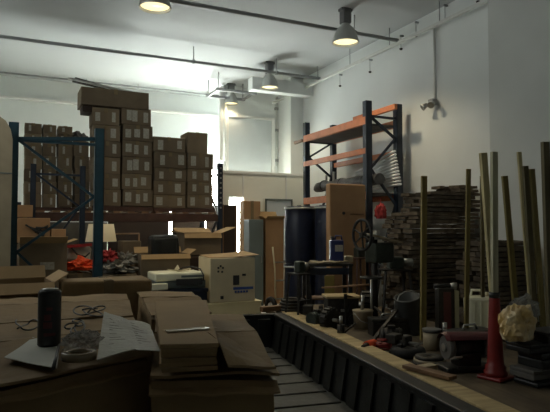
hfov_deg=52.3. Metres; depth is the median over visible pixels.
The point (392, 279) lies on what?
board
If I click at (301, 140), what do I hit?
beam
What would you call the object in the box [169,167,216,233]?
window
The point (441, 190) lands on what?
board
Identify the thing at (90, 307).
cable
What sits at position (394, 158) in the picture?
tube
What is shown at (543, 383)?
tool case
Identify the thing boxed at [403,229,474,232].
board
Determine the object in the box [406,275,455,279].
board
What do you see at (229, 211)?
board
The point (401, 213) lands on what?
board
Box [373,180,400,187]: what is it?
tube
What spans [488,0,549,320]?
wall pier
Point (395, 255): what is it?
board
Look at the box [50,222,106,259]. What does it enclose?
board
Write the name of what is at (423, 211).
pole
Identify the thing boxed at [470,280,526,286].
board
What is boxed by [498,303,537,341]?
bag
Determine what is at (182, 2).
pipe
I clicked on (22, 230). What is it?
carton
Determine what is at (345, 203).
carton
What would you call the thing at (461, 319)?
board
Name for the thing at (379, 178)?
roll
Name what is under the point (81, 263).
cloth
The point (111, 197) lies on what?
carton
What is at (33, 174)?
frame
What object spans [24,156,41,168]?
carton
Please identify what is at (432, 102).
conduit
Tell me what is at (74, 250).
shopping bag
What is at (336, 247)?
canister
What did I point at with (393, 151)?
tube
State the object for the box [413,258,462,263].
board
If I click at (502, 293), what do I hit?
board
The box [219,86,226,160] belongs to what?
wall trunking
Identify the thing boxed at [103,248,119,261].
cloth
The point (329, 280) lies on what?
metal bench
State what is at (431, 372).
wood offcut
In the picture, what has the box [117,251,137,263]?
cloth
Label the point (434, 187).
board
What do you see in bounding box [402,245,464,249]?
board
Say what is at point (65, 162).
carton
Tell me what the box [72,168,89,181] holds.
carton
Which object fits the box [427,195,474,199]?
board
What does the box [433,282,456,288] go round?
torch
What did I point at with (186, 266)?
cable
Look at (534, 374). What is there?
tool case
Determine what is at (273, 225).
carton
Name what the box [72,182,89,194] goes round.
carton
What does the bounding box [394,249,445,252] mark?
board
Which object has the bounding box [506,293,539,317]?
clear bag
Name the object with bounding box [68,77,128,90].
bundle
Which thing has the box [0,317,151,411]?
carton
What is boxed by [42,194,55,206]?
carton
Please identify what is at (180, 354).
carton
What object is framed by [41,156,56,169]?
carton
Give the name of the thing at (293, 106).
wall
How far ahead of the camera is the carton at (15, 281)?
3.74 m
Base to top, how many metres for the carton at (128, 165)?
0.295 m
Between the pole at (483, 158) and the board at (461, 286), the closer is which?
the pole at (483, 158)
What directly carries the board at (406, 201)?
on the board at (404, 205)
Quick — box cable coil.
[276,297,304,313]
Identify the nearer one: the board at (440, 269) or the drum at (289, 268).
the board at (440, 269)
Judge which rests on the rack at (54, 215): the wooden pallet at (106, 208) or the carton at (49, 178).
the wooden pallet at (106, 208)
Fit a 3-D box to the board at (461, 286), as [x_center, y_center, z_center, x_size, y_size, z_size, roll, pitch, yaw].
[2.313,0.857,6.038,0.695,0.045,0.192,1,-3,-26]
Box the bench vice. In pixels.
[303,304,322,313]
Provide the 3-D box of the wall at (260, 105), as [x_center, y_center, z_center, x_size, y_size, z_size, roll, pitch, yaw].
[-0.569,-0.354,12.709,1.347,4.650,0.120,1,-3,-25]
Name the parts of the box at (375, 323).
lid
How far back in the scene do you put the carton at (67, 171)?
9.62 m
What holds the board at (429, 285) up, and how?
on the board at (407, 289)
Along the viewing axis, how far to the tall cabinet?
10.59 m
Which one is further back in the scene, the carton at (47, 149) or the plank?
the carton at (47, 149)
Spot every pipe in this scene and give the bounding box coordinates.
[0,34,320,79]
[0,71,218,95]
[169,0,398,41]
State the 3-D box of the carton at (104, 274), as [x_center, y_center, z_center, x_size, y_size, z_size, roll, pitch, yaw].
[-2.043,1.307,7.226,0.436,0.883,0.410,1,-3,-25]
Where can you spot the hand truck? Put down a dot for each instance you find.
(273, 300)
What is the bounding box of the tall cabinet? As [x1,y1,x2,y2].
[244,219,262,305]
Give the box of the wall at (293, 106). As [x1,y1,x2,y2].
[284,77,302,173]
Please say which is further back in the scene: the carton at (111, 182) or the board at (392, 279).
the carton at (111, 182)
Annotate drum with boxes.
[284,205,315,263]
[284,264,314,304]
[314,205,325,260]
[314,267,325,304]
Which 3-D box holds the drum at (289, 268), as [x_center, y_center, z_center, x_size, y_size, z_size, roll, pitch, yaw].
[0.402,1.360,8.858,0.533,0.909,0.533,0,-2,-10]
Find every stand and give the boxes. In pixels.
[285,261,312,314]
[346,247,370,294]
[378,257,412,312]
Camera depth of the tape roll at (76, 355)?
1.59 m
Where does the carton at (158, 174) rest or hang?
on the carton at (158, 187)
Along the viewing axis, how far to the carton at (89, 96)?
9.53 m
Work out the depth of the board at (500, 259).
5.77 m
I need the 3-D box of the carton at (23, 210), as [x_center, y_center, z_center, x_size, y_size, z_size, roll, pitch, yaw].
[-3.724,0.075,8.308,0.246,0.180,0.204,1,-3,-25]
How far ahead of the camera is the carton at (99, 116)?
9.46 m
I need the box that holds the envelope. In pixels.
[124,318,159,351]
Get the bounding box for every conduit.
[274,97,277,165]
[420,28,436,110]
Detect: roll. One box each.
[61,348,96,362]
[314,173,384,192]
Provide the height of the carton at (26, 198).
0.219 m
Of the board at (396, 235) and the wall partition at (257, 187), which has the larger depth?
the wall partition at (257, 187)
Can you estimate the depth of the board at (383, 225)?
7.18 m
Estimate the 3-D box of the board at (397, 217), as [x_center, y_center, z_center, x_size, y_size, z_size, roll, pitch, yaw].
[2.053,0.155,7.285,1.033,0.038,0.191,1,-3,-26]
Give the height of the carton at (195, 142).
0.382 m
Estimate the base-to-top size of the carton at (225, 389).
0.968 m
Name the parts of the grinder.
plate, motor, lever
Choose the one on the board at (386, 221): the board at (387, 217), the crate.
the board at (387, 217)
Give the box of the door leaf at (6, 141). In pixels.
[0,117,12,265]
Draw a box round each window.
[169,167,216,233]
[225,114,274,172]
[265,199,292,260]
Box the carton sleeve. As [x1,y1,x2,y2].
[80,105,92,115]
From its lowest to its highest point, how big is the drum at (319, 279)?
0.909 m
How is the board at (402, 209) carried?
on the board at (401, 213)
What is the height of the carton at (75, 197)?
0.226 m
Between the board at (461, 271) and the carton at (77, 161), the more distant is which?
the carton at (77, 161)
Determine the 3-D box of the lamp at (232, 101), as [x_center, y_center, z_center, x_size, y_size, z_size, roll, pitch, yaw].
[-0.969,-2.551,12.345,0.333,0.610,0.333,1,-3,-25]
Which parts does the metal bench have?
leg, leg, panel, leg, leg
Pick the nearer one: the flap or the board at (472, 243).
the flap
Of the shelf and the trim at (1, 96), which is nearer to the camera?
the shelf
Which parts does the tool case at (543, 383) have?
lid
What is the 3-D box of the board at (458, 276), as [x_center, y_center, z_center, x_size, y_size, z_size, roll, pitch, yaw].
[2.311,0.755,6.020,0.794,0.056,0.192,1,-3,-26]
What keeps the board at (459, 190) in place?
on the board at (428, 192)
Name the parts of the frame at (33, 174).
post, post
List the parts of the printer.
lid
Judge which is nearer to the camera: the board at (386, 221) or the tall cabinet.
the board at (386, 221)
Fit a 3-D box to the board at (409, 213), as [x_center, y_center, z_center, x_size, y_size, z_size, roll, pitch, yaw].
[2.134,0.099,7.090,0.985,0.050,0.192,1,-3,-25]
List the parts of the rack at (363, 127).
post, post, post, post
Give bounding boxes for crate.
[152,287,207,300]
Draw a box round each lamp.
[85,224,115,241]
[138,0,170,13]
[224,83,238,105]
[260,61,278,89]
[332,7,358,46]
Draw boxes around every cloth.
[67,255,92,270]
[91,257,138,272]
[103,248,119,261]
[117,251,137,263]
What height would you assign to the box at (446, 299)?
0.446 m
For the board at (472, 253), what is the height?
0.056 m
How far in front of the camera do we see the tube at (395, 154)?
8.68 m
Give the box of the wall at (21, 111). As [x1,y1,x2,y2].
[0,75,242,249]
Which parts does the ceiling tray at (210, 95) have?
rail, rail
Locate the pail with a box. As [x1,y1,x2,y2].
[352,295,372,329]
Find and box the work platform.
[267,304,549,411]
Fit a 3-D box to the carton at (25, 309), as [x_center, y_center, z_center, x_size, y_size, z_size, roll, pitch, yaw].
[-1.135,0.991,2.918,0.852,0.980,0.966,1,-3,-25]
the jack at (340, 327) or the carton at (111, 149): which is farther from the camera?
the carton at (111, 149)
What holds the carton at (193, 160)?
on the carton at (192, 175)
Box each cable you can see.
[15,319,36,330]
[64,318,84,332]
[73,305,105,316]
[178,266,203,280]
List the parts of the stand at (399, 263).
leg, leg, leg, leg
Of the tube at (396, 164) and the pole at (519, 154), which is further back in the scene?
the tube at (396, 164)
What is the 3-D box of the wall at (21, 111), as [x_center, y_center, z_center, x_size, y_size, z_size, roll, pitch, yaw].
[-3.621,-0.355,12.693,6.880,4.650,0.200,1,-3,-25]
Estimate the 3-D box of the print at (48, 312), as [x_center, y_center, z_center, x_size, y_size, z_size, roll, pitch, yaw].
[-0.736,0.378,1.826,0.037,0.093,0.005,1,-3,-22]
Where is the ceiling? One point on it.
(219, 37)
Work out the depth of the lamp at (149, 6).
6.88 m
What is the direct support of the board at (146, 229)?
on the floor
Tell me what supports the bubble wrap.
on the carton at (119, 382)
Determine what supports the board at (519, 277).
on the board at (522, 282)
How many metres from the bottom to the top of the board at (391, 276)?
0.038 m
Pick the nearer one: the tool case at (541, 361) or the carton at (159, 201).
the tool case at (541, 361)
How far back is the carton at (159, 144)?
9.90 m
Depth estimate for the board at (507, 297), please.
5.72 m
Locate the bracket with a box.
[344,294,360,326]
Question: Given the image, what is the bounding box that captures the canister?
[329,235,343,260]
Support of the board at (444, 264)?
on the board at (440, 269)
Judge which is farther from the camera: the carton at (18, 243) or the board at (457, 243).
the carton at (18, 243)
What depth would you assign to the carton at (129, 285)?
3.70 m
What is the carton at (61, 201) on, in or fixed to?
on the wooden pallet
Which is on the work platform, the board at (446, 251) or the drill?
the drill
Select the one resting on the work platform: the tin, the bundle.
the tin
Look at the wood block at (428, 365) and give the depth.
4.08 m
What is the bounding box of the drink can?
[37,288,61,346]
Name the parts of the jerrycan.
handle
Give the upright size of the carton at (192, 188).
0.236 m
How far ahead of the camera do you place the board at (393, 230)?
6.97 m
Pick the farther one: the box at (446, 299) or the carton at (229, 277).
the carton at (229, 277)
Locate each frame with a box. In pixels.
[9,122,104,287]
[30,164,85,243]
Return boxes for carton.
[0,265,68,298]
[0,294,132,323]
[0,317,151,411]
[17,205,32,216]
[17,218,49,242]
[17,243,18,265]
[19,236,77,287]
[23,133,41,146]
[23,181,41,194]
[23,194,41,206]
[24,123,41,133]
[24,144,41,157]
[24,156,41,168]
[24,168,40,181]
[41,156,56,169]
[41,168,55,182]
[42,124,56,136]
[42,133,56,144]
[42,144,55,155]
[42,181,56,194]
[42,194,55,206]
[50,229,65,236]
[56,126,72,134]
[56,133,72,146]
[56,144,72,158]
[56,156,72,168]
[56,168,72,181]
[56,181,71,194]
[56,194,71,207]
[58,276,151,320]
[67,271,91,277]
[72,141,88,156]
[72,156,89,169]
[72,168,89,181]
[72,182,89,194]
[72,194,89,207]
[78,86,148,109]
[89,107,119,128]
[89,125,119,142]
[89,157,119,175]
[89,174,119,190]
[90,141,120,158]
[90,190,120,205]
[103,272,136,276]
[118,241,140,272]
[119,108,150,126]
[120,124,152,141]
[120,157,151,174]
[120,174,151,189]
[121,141,151,157]
[121,189,152,206]
[134,247,195,276]
[137,291,211,411]
[149,314,279,411]
[151,195,184,207]
[152,136,184,152]
[152,152,185,168]
[152,168,185,181]
[152,181,185,195]
[154,314,218,372]
[155,300,217,348]
[155,310,216,362]
[158,338,217,367]
[160,349,216,357]
[161,347,216,353]
[170,227,235,254]
[180,132,207,153]
[184,195,212,208]
[186,153,212,169]
[186,169,212,182]
[186,182,212,194]
[190,255,203,270]
[199,251,258,302]
[207,299,261,314]
[240,201,259,250]
[259,211,284,303]
[326,184,365,300]
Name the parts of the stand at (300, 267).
leg, leg, leg, leg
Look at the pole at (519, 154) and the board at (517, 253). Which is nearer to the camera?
the pole at (519, 154)
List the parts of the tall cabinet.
door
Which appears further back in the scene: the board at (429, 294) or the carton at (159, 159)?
the carton at (159, 159)
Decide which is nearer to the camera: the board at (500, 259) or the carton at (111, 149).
the board at (500, 259)
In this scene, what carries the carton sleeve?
on the carton at (99, 116)
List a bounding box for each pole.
[420,176,426,339]
[464,169,470,327]
[479,153,490,291]
[480,177,484,296]
[490,152,498,292]
[501,176,517,299]
[516,152,529,293]
[522,166,538,326]
[529,169,545,326]
[540,142,549,325]
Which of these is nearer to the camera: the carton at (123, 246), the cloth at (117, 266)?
the cloth at (117, 266)
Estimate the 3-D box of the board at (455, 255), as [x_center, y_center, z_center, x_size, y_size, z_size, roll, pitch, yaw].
[2.100,0.623,7.026,0.962,0.054,0.191,1,-3,-25]
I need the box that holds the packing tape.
[165,327,209,331]
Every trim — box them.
[0,95,218,117]
[223,170,302,263]
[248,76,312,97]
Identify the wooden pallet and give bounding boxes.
[36,207,88,210]
[88,206,152,211]
[152,208,213,212]
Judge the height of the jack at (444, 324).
0.234 m
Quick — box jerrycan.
[469,289,488,327]
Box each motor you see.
[306,309,321,323]
[379,325,405,346]
[386,332,422,353]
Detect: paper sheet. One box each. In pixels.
[4,337,59,367]
[97,311,135,359]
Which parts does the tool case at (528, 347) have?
lid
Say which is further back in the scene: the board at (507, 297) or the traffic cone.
the board at (507, 297)
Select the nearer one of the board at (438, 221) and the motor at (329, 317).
the motor at (329, 317)
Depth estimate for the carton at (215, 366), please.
1.56 m
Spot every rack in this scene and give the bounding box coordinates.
[18,163,222,252]
[303,100,402,289]
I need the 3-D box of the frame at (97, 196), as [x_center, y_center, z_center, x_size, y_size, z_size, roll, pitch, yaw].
[-2.532,0.391,6.480,1.099,2.650,0.168,1,-3,-25]
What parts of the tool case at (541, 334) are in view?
lid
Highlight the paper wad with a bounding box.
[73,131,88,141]
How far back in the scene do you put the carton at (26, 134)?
9.40 m
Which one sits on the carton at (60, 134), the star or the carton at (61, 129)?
the carton at (61, 129)
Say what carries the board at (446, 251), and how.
on the board at (455, 255)
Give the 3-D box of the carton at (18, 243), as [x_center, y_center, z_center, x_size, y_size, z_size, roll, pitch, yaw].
[-3.228,1.141,7.723,0.615,1.254,0.408,1,-3,-25]
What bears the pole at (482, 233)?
on the work platform
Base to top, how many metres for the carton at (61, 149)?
0.208 m
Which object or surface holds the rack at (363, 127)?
on the floor
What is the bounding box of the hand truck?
[265,247,284,312]
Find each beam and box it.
[260,305,283,311]
[294,139,302,143]
[353,104,396,119]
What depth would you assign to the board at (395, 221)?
7.03 m
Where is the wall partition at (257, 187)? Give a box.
[223,173,302,282]
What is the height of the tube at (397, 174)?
0.146 m
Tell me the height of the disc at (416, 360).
0.018 m
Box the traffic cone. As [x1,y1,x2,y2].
[477,292,514,382]
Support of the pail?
on the work platform
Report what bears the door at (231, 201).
in the wall at (21, 111)
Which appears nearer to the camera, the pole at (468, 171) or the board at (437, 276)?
the pole at (468, 171)
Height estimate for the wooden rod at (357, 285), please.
0.094 m
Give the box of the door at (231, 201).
[229,199,242,251]
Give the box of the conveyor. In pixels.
[242,313,485,411]
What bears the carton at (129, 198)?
on the wooden pallet at (106, 208)
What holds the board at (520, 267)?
on the board
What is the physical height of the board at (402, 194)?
0.045 m
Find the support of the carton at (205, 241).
on the carton
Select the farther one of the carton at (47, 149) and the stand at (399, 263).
the carton at (47, 149)
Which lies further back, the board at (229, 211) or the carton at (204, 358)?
the board at (229, 211)
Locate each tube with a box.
[354,150,395,173]
[355,153,396,175]
[357,157,396,175]
[362,160,397,175]
[372,163,397,174]
[373,176,400,185]
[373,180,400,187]
[373,183,401,190]
[381,166,398,173]
[384,170,398,176]
[385,173,399,179]
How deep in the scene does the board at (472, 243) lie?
5.76 m
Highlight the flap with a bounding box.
[209,331,275,368]
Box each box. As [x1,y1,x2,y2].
[367,313,408,335]
[435,288,458,331]
[443,323,487,331]
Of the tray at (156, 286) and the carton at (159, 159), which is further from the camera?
the carton at (159, 159)
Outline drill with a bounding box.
[361,338,391,350]
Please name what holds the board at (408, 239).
on the board at (448, 242)
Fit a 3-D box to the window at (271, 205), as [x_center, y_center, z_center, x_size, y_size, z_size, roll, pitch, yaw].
[0.081,0.497,11.403,0.611,1.283,0.028,1,-3,-25]
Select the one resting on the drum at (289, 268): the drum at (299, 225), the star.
the drum at (299, 225)
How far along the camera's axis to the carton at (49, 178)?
9.51 m
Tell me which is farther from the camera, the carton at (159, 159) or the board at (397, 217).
the carton at (159, 159)
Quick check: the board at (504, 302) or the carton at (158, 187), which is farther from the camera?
the carton at (158, 187)
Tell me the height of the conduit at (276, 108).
1.600 m
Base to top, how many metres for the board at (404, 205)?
0.045 m
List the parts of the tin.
lid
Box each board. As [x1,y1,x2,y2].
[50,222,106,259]
[108,211,168,252]
[172,212,199,234]
[206,205,216,231]
[223,204,236,252]
[381,280,396,285]
[382,224,400,227]
[382,293,392,297]
[385,220,393,223]
[386,216,427,219]
[389,233,419,237]
[390,275,406,278]
[390,290,402,294]
[391,278,401,282]
[392,229,402,232]
[394,219,418,223]
[394,245,433,248]
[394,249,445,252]
[394,253,453,257]
[397,217,464,219]
[397,238,427,240]
[399,249,464,253]
[400,212,462,216]
[400,224,478,227]
[401,193,415,196]
[401,208,419,211]
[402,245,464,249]
[403,204,455,207]
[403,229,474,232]
[403,233,479,237]
[404,241,463,245]
[404,262,457,267]
[405,200,418,203]
[405,278,462,283]
[405,281,462,288]
[405,286,460,292]
[406,271,459,275]
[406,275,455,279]
[407,212,477,215]
[407,219,474,223]
[407,238,476,241]
[407,253,462,258]
[408,216,479,219]
[409,267,459,271]
[411,196,420,199]
[412,203,479,207]
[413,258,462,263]
[419,199,479,203]
[419,207,479,211]
[427,191,479,195]
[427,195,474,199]
[427,290,460,296]
[427,295,463,300]
[427,299,463,304]
[427,302,463,308]
[431,186,448,189]
[436,189,450,191]
[449,185,476,188]
[451,188,478,192]
[456,240,519,244]
[456,260,476,265]
[456,265,473,269]
[456,274,478,280]
[459,284,472,289]
[459,316,463,322]
[460,270,476,274]
[460,289,478,293]
[463,251,507,256]
[470,241,523,245]
[470,246,477,250]
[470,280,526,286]
[471,265,525,271]
[472,257,534,261]
[472,261,524,266]
[472,285,526,291]
[473,275,525,281]
[476,251,524,256]
[476,270,535,275]
[478,246,523,251]
[479,290,526,295]
[500,294,524,300]
[500,298,537,304]
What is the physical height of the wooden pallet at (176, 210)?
0.060 m
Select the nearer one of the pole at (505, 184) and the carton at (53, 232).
the pole at (505, 184)
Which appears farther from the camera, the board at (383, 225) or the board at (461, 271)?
the board at (383, 225)
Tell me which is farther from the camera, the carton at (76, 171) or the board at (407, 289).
the carton at (76, 171)
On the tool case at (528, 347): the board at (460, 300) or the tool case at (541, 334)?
the tool case at (541, 334)
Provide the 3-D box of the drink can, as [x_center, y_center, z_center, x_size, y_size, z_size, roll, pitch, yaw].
[-0.749,0.366,1.859,0.074,0.188,0.074,1,-3,-25]
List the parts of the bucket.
handle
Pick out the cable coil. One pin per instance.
(292, 301)
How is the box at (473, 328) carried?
on the grinder
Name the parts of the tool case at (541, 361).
lid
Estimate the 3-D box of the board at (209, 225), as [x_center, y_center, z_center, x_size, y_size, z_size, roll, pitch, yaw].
[-1.304,0.958,11.870,0.346,1.959,0.030,1,-3,-25]
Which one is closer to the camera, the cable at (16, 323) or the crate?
the cable at (16, 323)
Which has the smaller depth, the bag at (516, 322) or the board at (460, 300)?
the bag at (516, 322)
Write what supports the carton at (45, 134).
on the carton at (47, 149)
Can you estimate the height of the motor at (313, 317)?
0.188 m
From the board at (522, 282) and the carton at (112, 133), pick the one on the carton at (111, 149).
the carton at (112, 133)
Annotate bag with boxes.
[67,243,92,261]
[148,234,179,253]
[374,198,386,218]
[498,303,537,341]
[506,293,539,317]
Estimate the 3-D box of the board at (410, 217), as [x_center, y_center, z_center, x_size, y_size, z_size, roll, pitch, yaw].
[2.153,0.146,7.087,1.022,0.040,0.189,1,-3,-25]
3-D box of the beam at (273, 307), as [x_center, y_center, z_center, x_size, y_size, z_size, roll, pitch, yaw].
[0.015,1.236,6.784,0.420,0.060,0.080,1,-3,-32]
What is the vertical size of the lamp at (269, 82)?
0.610 m
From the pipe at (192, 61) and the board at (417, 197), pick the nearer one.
the board at (417, 197)
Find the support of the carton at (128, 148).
on the carton at (128, 165)
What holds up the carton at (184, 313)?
on the carton at (210, 349)
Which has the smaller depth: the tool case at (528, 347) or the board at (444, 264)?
the tool case at (528, 347)
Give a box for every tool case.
[506,340,549,353]
[510,364,549,380]
[513,375,549,388]
[518,352,549,369]
[533,326,549,343]
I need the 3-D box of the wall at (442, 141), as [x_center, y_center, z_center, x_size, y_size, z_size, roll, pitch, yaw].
[2.721,-0.565,7.565,0.200,4.650,14.900,1,-3,-25]
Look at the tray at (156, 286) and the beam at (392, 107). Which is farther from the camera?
the beam at (392, 107)
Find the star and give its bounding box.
[167,265,190,270]
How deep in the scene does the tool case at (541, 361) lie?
3.71 m
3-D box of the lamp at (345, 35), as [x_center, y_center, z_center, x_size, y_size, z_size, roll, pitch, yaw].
[1.024,-2.673,8.149,0.395,0.610,0.395,1,-3,-25]
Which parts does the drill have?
motor, cord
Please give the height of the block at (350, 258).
0.080 m
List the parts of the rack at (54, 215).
post, post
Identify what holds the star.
on the printer
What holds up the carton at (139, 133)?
on the carton at (128, 148)
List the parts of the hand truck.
rail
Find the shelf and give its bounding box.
[305,295,323,299]
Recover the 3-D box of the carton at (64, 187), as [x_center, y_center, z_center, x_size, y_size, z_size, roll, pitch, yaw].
[-3.694,-0.304,9.805,0.236,0.216,0.464,1,-3,-25]
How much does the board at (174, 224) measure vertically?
1.824 m
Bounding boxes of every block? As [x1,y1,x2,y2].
[344,256,352,261]
[418,363,437,369]
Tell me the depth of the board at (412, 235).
6.97 m
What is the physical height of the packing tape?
0.003 m
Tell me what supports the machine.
on the work platform
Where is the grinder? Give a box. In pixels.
[434,331,487,373]
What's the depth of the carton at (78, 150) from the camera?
9.73 m
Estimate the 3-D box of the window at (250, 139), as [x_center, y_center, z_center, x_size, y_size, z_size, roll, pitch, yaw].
[-0.552,-1.234,12.653,1.199,1.604,0.060,1,-3,-25]
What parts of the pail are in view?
spout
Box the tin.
[422,327,440,350]
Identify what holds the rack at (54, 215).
on the floor
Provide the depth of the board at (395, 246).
6.96 m
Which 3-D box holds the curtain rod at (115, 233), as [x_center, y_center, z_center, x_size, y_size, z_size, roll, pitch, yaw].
[-2.115,1.080,7.981,0.024,1.396,0.517,-1,-3,28]
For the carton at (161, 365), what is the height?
0.012 m
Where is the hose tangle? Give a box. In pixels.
[309,260,347,263]
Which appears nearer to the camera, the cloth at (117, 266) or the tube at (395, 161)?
the cloth at (117, 266)
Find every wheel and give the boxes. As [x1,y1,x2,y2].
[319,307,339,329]
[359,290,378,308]
[390,345,425,358]
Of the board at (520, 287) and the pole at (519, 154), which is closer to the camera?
the pole at (519, 154)
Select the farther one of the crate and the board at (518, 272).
the crate
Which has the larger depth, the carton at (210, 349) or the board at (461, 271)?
the board at (461, 271)
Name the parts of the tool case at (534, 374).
lid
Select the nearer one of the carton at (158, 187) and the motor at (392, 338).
the motor at (392, 338)
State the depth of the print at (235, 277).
7.06 m
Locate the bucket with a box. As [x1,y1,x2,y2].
[394,290,426,335]
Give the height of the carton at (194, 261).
1.063 m
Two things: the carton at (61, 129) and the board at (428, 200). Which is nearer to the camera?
the board at (428, 200)
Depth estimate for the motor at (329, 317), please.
5.66 m
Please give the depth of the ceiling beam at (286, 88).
11.27 m
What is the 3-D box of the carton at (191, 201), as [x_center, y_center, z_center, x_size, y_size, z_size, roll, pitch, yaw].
[-1.459,-0.071,10.356,0.484,0.236,0.514,1,-3,-25]
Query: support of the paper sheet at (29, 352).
on the carton at (119, 382)
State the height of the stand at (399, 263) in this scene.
0.712 m
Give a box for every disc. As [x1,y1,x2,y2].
[413,357,445,363]
[415,353,443,361]
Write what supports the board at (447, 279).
on the board at (429, 285)
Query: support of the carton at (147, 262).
on the carton
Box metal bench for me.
[302,262,352,315]
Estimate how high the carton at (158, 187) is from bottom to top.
0.248 m
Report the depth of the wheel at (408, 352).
4.49 m
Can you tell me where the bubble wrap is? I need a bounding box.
[60,329,104,349]
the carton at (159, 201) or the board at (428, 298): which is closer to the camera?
the board at (428, 298)
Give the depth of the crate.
6.83 m
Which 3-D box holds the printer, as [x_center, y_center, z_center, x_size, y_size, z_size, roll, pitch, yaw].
[-1.238,0.909,6.932,0.680,0.194,0.490,1,-3,-25]
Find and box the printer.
[148,270,204,289]
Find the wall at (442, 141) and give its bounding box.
[278,0,489,308]
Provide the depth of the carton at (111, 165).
9.47 m
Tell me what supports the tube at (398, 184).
on the rack at (363, 127)
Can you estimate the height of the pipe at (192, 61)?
0.312 m
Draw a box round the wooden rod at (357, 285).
[322,284,369,288]
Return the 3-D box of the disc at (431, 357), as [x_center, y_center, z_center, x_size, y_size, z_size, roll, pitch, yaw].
[1.196,1.171,4.339,0.220,0.018,0.220,1,-3,-25]
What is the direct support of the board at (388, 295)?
on the board
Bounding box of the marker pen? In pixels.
[51,344,59,369]
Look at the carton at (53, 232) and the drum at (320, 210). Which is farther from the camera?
the drum at (320, 210)
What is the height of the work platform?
0.408 m
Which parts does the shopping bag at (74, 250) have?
red trim, handle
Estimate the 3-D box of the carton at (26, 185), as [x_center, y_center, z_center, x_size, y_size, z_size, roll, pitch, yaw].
[-4.157,-0.297,9.589,0.271,0.211,0.464,1,-3,-26]
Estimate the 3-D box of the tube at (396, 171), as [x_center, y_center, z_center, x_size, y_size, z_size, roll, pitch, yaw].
[1.633,-0.446,8.798,0.038,0.165,0.946,1,-3,-28]
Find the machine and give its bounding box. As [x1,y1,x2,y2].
[352,218,402,315]
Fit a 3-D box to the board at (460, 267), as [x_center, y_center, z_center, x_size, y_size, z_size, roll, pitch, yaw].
[2.329,0.654,6.037,0.800,0.047,0.190,1,-3,-25]
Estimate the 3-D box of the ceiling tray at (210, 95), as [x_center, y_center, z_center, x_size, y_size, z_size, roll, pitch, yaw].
[-0.935,-2.527,11.899,0.900,0.375,0.690,1,-3,-25]
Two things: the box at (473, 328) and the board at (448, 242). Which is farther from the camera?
the board at (448, 242)
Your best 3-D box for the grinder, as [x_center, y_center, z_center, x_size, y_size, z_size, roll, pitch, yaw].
[1.424,1.067,4.113,0.400,0.285,0.330,0,-2,-11]
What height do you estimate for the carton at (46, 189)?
0.213 m
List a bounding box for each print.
[43,307,54,335]
[233,275,238,284]
[233,286,252,289]
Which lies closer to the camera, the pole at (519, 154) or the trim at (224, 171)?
the pole at (519, 154)
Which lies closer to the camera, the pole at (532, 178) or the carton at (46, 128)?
the pole at (532, 178)
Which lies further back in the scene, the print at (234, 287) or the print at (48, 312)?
the print at (234, 287)
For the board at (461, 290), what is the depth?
5.84 m
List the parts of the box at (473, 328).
lid, handle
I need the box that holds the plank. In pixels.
[282,311,520,411]
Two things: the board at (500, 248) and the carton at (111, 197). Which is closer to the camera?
the board at (500, 248)
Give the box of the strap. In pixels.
[25,224,47,236]
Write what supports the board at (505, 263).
on the board at (520, 267)
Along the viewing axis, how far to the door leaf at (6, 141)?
5.96 m
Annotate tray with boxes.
[152,283,167,289]
[206,72,256,100]
[272,0,487,103]
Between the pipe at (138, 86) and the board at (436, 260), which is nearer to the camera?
the board at (436, 260)
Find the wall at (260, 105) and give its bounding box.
[221,85,277,172]
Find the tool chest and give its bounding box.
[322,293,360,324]
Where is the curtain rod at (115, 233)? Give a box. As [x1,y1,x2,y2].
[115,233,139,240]
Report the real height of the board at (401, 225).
0.057 m
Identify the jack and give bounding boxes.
[337,316,355,332]
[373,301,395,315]
[442,322,446,331]
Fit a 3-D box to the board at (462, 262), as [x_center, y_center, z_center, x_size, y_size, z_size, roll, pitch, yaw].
[2.311,0.607,6.054,0.766,0.044,0.187,1,-3,-25]
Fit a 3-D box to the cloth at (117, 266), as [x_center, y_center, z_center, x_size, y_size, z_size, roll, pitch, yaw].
[-2.068,0.746,7.232,0.613,0.217,0.469,1,-3,-25]
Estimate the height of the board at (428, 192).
0.045 m
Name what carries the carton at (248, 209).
on the floor
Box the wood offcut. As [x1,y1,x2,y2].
[402,363,456,380]
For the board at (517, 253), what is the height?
0.056 m
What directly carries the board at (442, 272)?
on the board at (437, 276)
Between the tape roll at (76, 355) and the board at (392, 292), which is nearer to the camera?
the tape roll at (76, 355)
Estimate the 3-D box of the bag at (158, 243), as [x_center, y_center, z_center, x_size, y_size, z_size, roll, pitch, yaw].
[-1.487,0.606,7.485,0.401,0.459,0.258,1,-3,-25]
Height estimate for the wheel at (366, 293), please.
0.336 m
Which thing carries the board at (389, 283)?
on the board
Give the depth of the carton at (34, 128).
9.43 m
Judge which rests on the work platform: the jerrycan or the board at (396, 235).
the jerrycan
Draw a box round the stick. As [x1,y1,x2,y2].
[372,308,397,339]
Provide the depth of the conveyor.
4.50 m
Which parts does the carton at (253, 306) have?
lid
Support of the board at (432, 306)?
on the board
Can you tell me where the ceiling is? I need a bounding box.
[0,0,454,96]
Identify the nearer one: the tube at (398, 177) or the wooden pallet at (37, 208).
the tube at (398, 177)
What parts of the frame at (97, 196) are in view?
post, post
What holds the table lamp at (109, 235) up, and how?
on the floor

